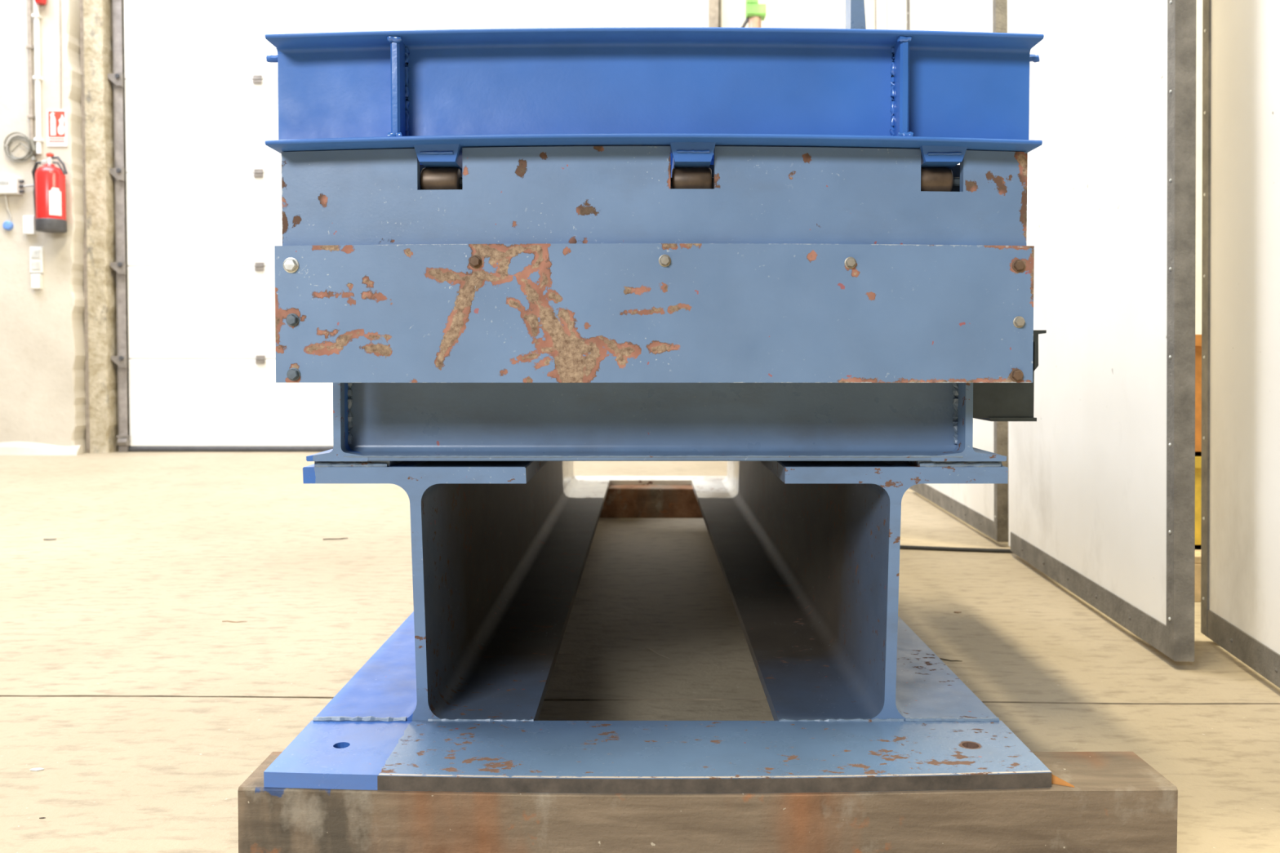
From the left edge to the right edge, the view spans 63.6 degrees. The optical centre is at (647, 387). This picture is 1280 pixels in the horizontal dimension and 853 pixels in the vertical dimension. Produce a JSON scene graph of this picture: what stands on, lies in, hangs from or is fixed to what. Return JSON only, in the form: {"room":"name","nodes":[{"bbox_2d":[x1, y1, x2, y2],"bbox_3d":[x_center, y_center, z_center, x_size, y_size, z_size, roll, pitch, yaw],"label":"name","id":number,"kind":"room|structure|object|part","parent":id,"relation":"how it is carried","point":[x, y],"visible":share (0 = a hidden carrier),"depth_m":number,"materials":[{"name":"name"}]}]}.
{"room":"workspace","nodes":[
{"label":"workspace","id":0,"kind":"room"},
{"bbox_2d":[0,0,86,453],"bbox_3d":[-6.379,-1.668,7.081,5.241,4.200,0.650,0,2,0],"label":"wall","id":1,"kind":"structure","parent":0,"point":[42,350],"depth_m":6.79,"materials":[{"name":"paint"}]},
{"bbox_2d":[2,221,13,230],"bbox_3d":[-4.187,-1.062,6.757,0.060,0.060,0.032,0,2,0],"label":"button","id":2,"kind":"object","parent":1,"relation":"attached to","point":[7,225],"visible":1,"depth_m":6.75,"materials":[{"name":"blue plastic"}]},
{"bbox_2d":[0,177,33,222],"bbox_3d":[-4.159,-1.221,6.736,0.342,0.287,0.070,0,2,0],"label":"junction box","id":3,"kind":"object","parent":1,"relation":"attached to","point":[8,186],"visible":0.91,"depth_m":6.70,"materials":[{"name":"white plastic"}]},
{"bbox_2d":[3,131,37,162],"bbox_3d":[-4.092,-1.572,6.744,0.219,0.198,0.036,0,2,0],"label":"cable coil","id":4,"kind":"object","parent":1,"relation":"attached to","point":[32,143],"visible":1,"depth_m":6.74,"materials":[{"name":"white plastic"}]},
{"bbox_2d":[22,215,36,234],"bbox_3d":[-4.040,-1.064,6.756,0.070,0.120,0.037,0,2,0],"label":"box","id":5,"kind":"object","parent":1,"relation":"attached to","point":[28,221],"visible":0.88,"depth_m":6.74,"materials":[{"name":"white plastic"}]},
{"bbox_2d":[26,0,35,139],"bbox_3d":[-4.022,-2.628,6.715,0.036,2.060,0.032,0,2,0],"label":"conduit","id":6,"kind":"object","parent":1,"relation":"attached to","point":[29,46],"visible":1,"depth_m":6.72,"materials":[{"name":"paint"}]},
{"bbox_2d":[29,246,44,272],"bbox_3d":[-4.005,-0.839,6.770,0.082,0.170,0.023,0,2,0],"label":"light switch","id":7,"kind":"object","parent":1,"relation":"attached to","point":[36,253],"visible":1,"depth_m":6.76,"materials":[{"name":"white plastic"}]},
{"bbox_2d":[31,274,42,288],"bbox_3d":[-4.003,-0.697,6.769,0.055,0.095,0.032,0,2,0],"label":"box","id":8,"kind":"object","parent":1,"relation":"attached to","point":[36,279],"visible":1,"depth_m":6.75,"materials":[{"name":"white plastic"}]},
{"bbox_2d":[31,0,44,154],"bbox_3d":[-3.973,-2.594,6.713,0.045,2.130,0.038,0,2,0],"label":"conduit","id":9,"kind":"object","parent":1,"relation":"attached to","point":[37,16],"visible":1,"depth_m":6.72,"materials":[{"name":"white plastic"}]},
{"bbox_2d":[35,0,46,4],"bbox_3d":[-3.935,-2.550,6.698,0.068,0.115,0.070,0,2,0],"label":"beacon","id":10,"kind":"object","parent":1,"relation":"attached to","point":[37,2],"visible":1,"depth_m":6.69,"materials":[{"name":"red plastic"}]},
{"bbox_2d":[0,441,82,455],"bbox_3d":[-6.370,0.392,6.791,5.260,0.098,0.086,0,2,0],"label":"baseboard","id":11,"kind":"structure","parent":1,"relation":"attached to","point":[7,448],"depth_m":6.78,"materials":[{"name":"paint"}]},
{"bbox_2d":[31,152,67,233],"bbox_3d":[-3.862,-1.266,6.682,0.178,0.509,0.178,2,2,45],"label":"fire extinguisher","id":12,"kind":"object","parent":1,"relation":"attached to","point":[49,180],"visible":1,"depth_m":6.62,"materials":[{"name":"red metal"}]},
{"bbox_3d":[-3.811,-1.440,6.677,0.124,0.117,0.018,0,2,0],"label":"handle","id":13,"kind":"part","parent":12,"relation":"part of","materials":[{"name":"black plastic"}]},
{"bbox_2d":[46,109,67,146],"bbox_3d":[-3.860,-1.698,6.749,0.131,0.238,0.013,0,2,0],"label":"sign","id":14,"kind":"object","parent":1,"relation":"attached to","point":[56,119],"visible":1,"depth_m":6.75,"materials":[{"name":"white plastic"}]},
{"bbox_2d":[59,0,61,109],"bbox_3d":[-3.829,-2.690,6.723,0.013,1.738,0.007,0,2,0],"label":"wire","id":15,"kind":"object","parent":1,"relation":"attached to","point":[60,0],"visible":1,"depth_m":6.73,"materials":[{"name":"paint"}]},
{"bbox_2d":[79,0,89,453],"bbox_3d":[-3.740,-1.668,7.071,0.068,4.200,0.370,0,2,0],"label":"trim","id":16,"kind":"structure","parent":1,"relation":"attached to","point":[81,2],"depth_m":6.91,"materials":[{"name":"paint"}]},
{"bbox_2d":[0,451,1279,852],"bbox_3d":[-1.000,0.676,0.519,16.000,0.120,15.000,0,2,0],"label":"floor","id":17,"kind":"structure","parent":0,"point":[144,713],"depth_m":2.25,"materials":[{"name":"concrete"}]},
{"bbox_2d":[30,768,44,771],"bbox_3d":[-0.935,0.585,1.583,0.020,0.002,0.010,0,2,0],"label":"flake","id":18,"kind":"object","parent":17,"relation":"on","point":[33,769],"visible":1,"depth_m":1.58,"materials":[{"name":"white plastic"}]},
{"bbox_2d":[43,538,56,540],"bbox_3d":[-2.080,0.527,3.596,0.040,0.005,0.020,0,2,0],"label":"chip","id":19,"kind":"object","parent":17,"relation":"on","point":[43,539],"visible":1,"depth_m":3.59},
{"bbox_2d":[222,620,247,622],"bbox_3d":[-0.990,0.560,2.474,0.060,0.002,0.009,0,2,6],"label":"twig","id":20,"kind":"object","parent":17,"relation":"on","point":[224,620],"visible":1,"depth_m":2.47,"materials":[{"name":"beige wood"}]},
{"bbox_2d":[323,537,347,539],"bbox_3d":[-1.090,0.527,3.606,0.084,0.004,0.010,0,2,-13],"label":"twig","id":21,"kind":"object","parent":17,"relation":"on","point":[340,538],"visible":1,"depth_m":3.60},
{"bbox_2d":[600,484,702,517],"bbox_3d":[0.065,0.455,4.174,1.070,0.117,0.161,0,2,0],"label":"timber","id":22,"kind":"object","parent":17,"relation":"on","point":[620,500],"visible":0.3,"depth_m":4.09,"materials":[{"name":"brown wood"}]},
{"bbox_2d":[644,646,669,658],"bbox_3d":[0.019,0.568,2.213,0.005,0.002,0.100,-1,2,-29],"label":"straw","id":23,"kind":"object","parent":17,"relation":"on","point":[645,646],"visible":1,"depth_m":2.21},
{"bbox_2d":[237,751,1177,852],"bbox_3d":[0.072,0.536,1.296,1.125,0.117,0.119,0,2,0],"label":"timber","id":24,"kind":"object","parent":17,"relation":"on","point":[1117,802],"visible":0.73,"depth_m":1.24,"materials":[{"name":"brown wood"}]},
{"bbox_2d":[263,0,1051,793],"bbox_3d":[0.093,-0.313,2.784,1.124,1.510,3.137,0,2,0],"label":"machine base","id":25,"kind":"object","parent":24,"relation":"on","point":[833,327],"visible":1,"depth_m":1.28,"materials":[{"name":"blue metal"}]},
{"bbox_3d":[-0.403,0.100,1.506,0.104,0.008,0.197,0,2,0],"label":"packer plate","id":26,"kind":"part","parent":25,"relation":"part of","materials":[{"name":"paint"}]},
{"bbox_3d":[0.012,0.384,4.293,0.944,0.018,0.160,0,2,0],"label":"plate","id":27,"kind":"part","parent":25,"relation":"part of","materials":[{"name":"white paint"}]},
{"bbox_3d":[0.008,-0.092,1.282,0.937,0.172,0.012,0,2,0],"label":"plate","id":28,"kind":"part","parent":25,"relation":"part of","materials":[{"name":"grey paint"}]},
{"bbox_2d":[265,26,1044,177],"bbox_3d":[0.007,-0.367,1.663,0.973,0.155,0.846,0,2,0],"label":"steel beam","id":29,"kind":"structure","parent":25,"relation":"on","point":[692,91],"depth_m":1.28,"materials":[{"name":"blue metal"}]},
{"bbox_3d":[-0.469,-0.415,1.301,0.020,0.009,0.010,0,2,0],"label":"rod","id":30,"kind":"part","parent":29,"relation":"part of","materials":[{"name":"blue paint"}]},
{"bbox_3d":[-0.260,-0.300,1.655,0.056,0.021,0.774,0,2,0],"label":"rail","id":31,"kind":"part","parent":29,"relation":"part of","materials":[{"name":"blue metal"}]},
{"bbox_3d":[0.056,-0.301,1.655,0.056,0.024,0.774,0,2,0],"label":"rail","id":32,"kind":"part","parent":29,"relation":"part of","materials":[{"name":"blue metal"}]},
{"bbox_3d":[0.365,-0.299,1.655,0.056,0.019,0.774,0,2,0],"label":"rail","id":33,"kind":"part","parent":29,"relation":"part of","materials":[{"name":"blue metal"}]},
{"bbox_3d":[0.484,-0.415,1.301,0.021,0.009,0.010,0,2,0],"label":"rod","id":34,"kind":"part","parent":29,"relation":"part of","materials":[{"name":"blue paint"}]},
{"bbox_3d":[0.012,0.471,1.325,0.944,0.026,0.176,0,2,0],"label":"plate","id":35,"kind":"part","parent":25,"relation":"part of","materials":[{"name":"blue paint"}]},
{"bbox_3d":[0.449,-0.642,2.213,0.042,0.820,0.060,0,2,0],"label":"upright post","id":36,"kind":"part","parent":25,"relation":"part of","materials":[{"name":"metal"}]},
{"bbox_3d":[0.426,0.100,1.506,0.117,0.008,0.198,0,2,0],"label":"packer plate","id":37,"kind":"part","parent":25,"relation":"part of","materials":[{"name":"paint"}]},
{"bbox_2d":[1051,773,1074,787],"bbox_3d":[0.496,0.473,1.251,0.016,0.012,0.038,-1,2,-27],"label":"wood splinter","id":38,"kind":"object","parent":24,"relation":"on","point":[1055,780],"visible":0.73,"depth_m":1.25,"materials":[{"name":"orange wood"}]},
{"bbox_2d":[766,0,845,28],"bbox_3d":[0.895,-1.182,5.794,0.454,3.300,0.056,0,2,0],"label":"door","id":39,"kind":"structure","parent":17,"relation":"on","point":[818,14],"depth_m":5.75,"materials":[{"name":"white paint"}]},
{"bbox_2d":[875,0,907,30],"bbox_3d":[1.367,-1.090,5.745,0.078,3.082,1.668,0,2,7],"label":"partition panel","id":40,"kind":"object","parent":17,"relation":"on","point":[889,14],"visible":0.07,"depth_m":5.61,"materials":[{"name":"metal"}]},
{"bbox_3d":[1.472,-1.112,6.551,0.082,3.082,0.041,0,2,0],"label":"edge post","id":41,"kind":"part","parent":40,"relation":"part of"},
{"bbox_3d":[1.263,-1.067,4.938,0.082,3.082,0.041,0,2,0],"label":"edge post","id":42,"kind":"part","parent":40,"relation":"part of","materials":[{"name":"grey metal"}]},
{"bbox_2d":[939,657,960,661],"bbox_3d":[0.627,0.569,2.160,0.060,0.002,0.008,1,2,26],"label":"twig","id":43,"kind":"object","parent":17,"relation":"on","point":[940,658],"visible":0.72,"depth_m":2.16,"materials":[{"name":"wood"}]},
{"bbox_2d":[899,545,1013,553],"bbox_3d":[0.832,0.528,3.412,0.747,0.013,0.043,0,2,7],"label":"cable","id":44,"kind":"object","parent":17,"relation":"on","point":[901,547],"visible":0.48,"depth_m":3.38,"materials":[{"name":"black rubber"}]},
{"bbox_2d":[907,0,1008,542],"bbox_3d":[1.204,-1.044,4.122,0.079,3.082,1.423,0,2,3],"label":"partition panel","id":45,"kind":"object","parent":17,"relation":"on","point":[984,507],"visible":0.29,"depth_m":3.71,"materials":[{"name":"metal"}]},
{"bbox_3d":[1.238,-1.064,4.813,0.079,3.082,0.038,0,2,0],"label":"edge post","id":46,"kind":"part","parent":45,"relation":"part of","materials":[{"name":"grey metal"}]},
{"bbox_3d":[1.206,0.465,4.165,0.004,0.062,1.350,0,2,3],"label":"rail","id":47,"kind":"part","parent":45,"relation":"part of","materials":[{"name":"grey metal"}]},
{"bbox_3d":[1.172,-1.025,3.430,0.079,3.082,0.038,0,2,0],"label":"edge post","id":48,"kind":"part","parent":45,"relation":"part of","materials":[{"name":"grey metal"}]},
{"bbox_2d":[1007,0,1196,662],"bbox_3d":[1.112,-1.004,2.663,0.078,3.082,1.239,0,2,4],"label":"partition panel","id":49,"kind":"object","parent":17,"relation":"on","point":[1101,486],"visible":1,"depth_m":2.41,"materials":[{"name":"metal"}]},
{"bbox_3d":[1.114,0.506,2.708,0.004,0.062,1.167,0,2,4],"label":"rail","id":50,"kind":"part","parent":49,"relation":"part of","materials":[{"name":"grey metal"}]},
{"bbox_3d":[1.068,-0.987,2.065,0.080,3.082,0.039,0,2,0],"label":"edge post","id":51,"kind":"part","parent":49,"relation":"part of","materials":[{"name":"grey metal"}]},
{"bbox_2d":[1194,549,1200,602],"bbox_3d":[1.780,0.484,3.075,0.840,0.120,0.800,0,2,0],"label":"pallet","id":52,"kind":"object","parent":17,"relation":"on","point":[1197,552],"visible":0.02,"depth_m":2.67,"materials":[{"name":"brown wood"}]},
{"bbox_2d":[1195,456,1201,549],"bbox_3d":[1.745,0.299,3.059,0.634,0.249,0.624,0,2,0],"label":"crate","id":53,"kind":"object","parent":52,"relation":"on","point":[1197,459],"visible":0.02,"depth_m":2.76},
{"bbox_2d":[1195,334,1201,456],"bbox_3d":[1.745,0.012,3.051,0.634,0.324,0.624,0,2,0],"label":"crate","id":54,"kind":"object","parent":53,"relation":"on","point":[1197,337],"visible":0.02,"depth_m":2.75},
{"bbox_2d":[1200,0,1279,688],"bbox_3d":[1.165,-0.980,1.816,0.078,3.082,0.907,0,2,9],"label":"partition panel","id":55,"kind":"object","parent":17,"relation":"on","point":[1240,495],"visible":1,"depth_m":2.08,"materials":[{"name":"metal"}]},
{"bbox_3d":[1.234,-0.992,2.243,0.083,3.082,0.042,0,2,0],"label":"edge post","id":56,"kind":"part","parent":55,"relation":"part of","materials":[{"name":"grey metal"}]},
{"bbox_3d":[1.166,0.529,1.861,0.004,0.062,0.830,0,2,9],"label":"rail","id":57,"kind":"part","parent":55,"relation":"part of","materials":[{"name":"grey metal"}]},
{"bbox_2d":[720,0,1202,334],"bbox_3d":[3.547,-1.670,7.136,6.105,4.200,0.240,0,2,0],"label":"wall","id":58,"kind":"structure","parent":0,"point":[732,11],"depth_m":7.01,"materials":[{"name":"white paint"}]},
{"bbox_2d":[106,0,708,452],"bbox_3d":[-1.602,-1.615,6.955,4.020,4.100,0.126,0,2,0],"label":"door","id":59,"kind":"structure","parent":58,"relation":"in","point":[204,224],"depth_m":6.96,"materials":[{"name":"white metal"}]},
{"bbox_2d":[718,0,720,26],"bbox_3d":[0.484,-1.668,7.081,0.021,4.200,0.190,0,2,0],"label":"trim","id":60,"kind":"structure","parent":58,"relation":"attached to","point":[719,1],"depth_m":6.96,"materials":[{"name":"beige wood"}]},
{"bbox_2d":[741,0,766,27],"bbox_3d":[0.661,-2.170,6.763,0.175,0.820,0.482,0,2,0],"label":"valve","id":61,"kind":"object","parent":58,"relation":"attached to","point":[755,12],"visible":0.44,"depth_m":6.54,"materials":[{"name":"green"}]},
{"bbox_3d":[0.602,-2.284,6.598,0.052,0.154,0.102,-1,2,-43],"label":"lever","id":62,"kind":"part","parent":61,"relation":"part of","materials":[{"name":"grey metal"}]},
{"bbox_3d":[-1.600,-1.672,7.216,4.000,4.200,0.080,0,2,0],"label":"wall","id":63,"kind":"structure","parent":0,"visible":0},
{"bbox_2d":[83,0,129,453],"bbox_3d":[-3.663,-1.668,7.056,0.139,4.200,0.400,0,2,0],"label":"trim","id":64,"kind":"structure","parent":63,"relation":"attached to","point":[97,14],"depth_m":6.89,"materials":[{"name":"concrete"}]},
{"bbox_2d":[708,0,718,26],"bbox_3d":[0.441,-1.668,7.059,0.066,4.200,0.235,0,2,0],"label":"trim","id":65,"kind":"structure","parent":63,"relation":"attached to","point":[713,4],"depth_m":6.92,"materials":[{"name":"paint"}]}
]}

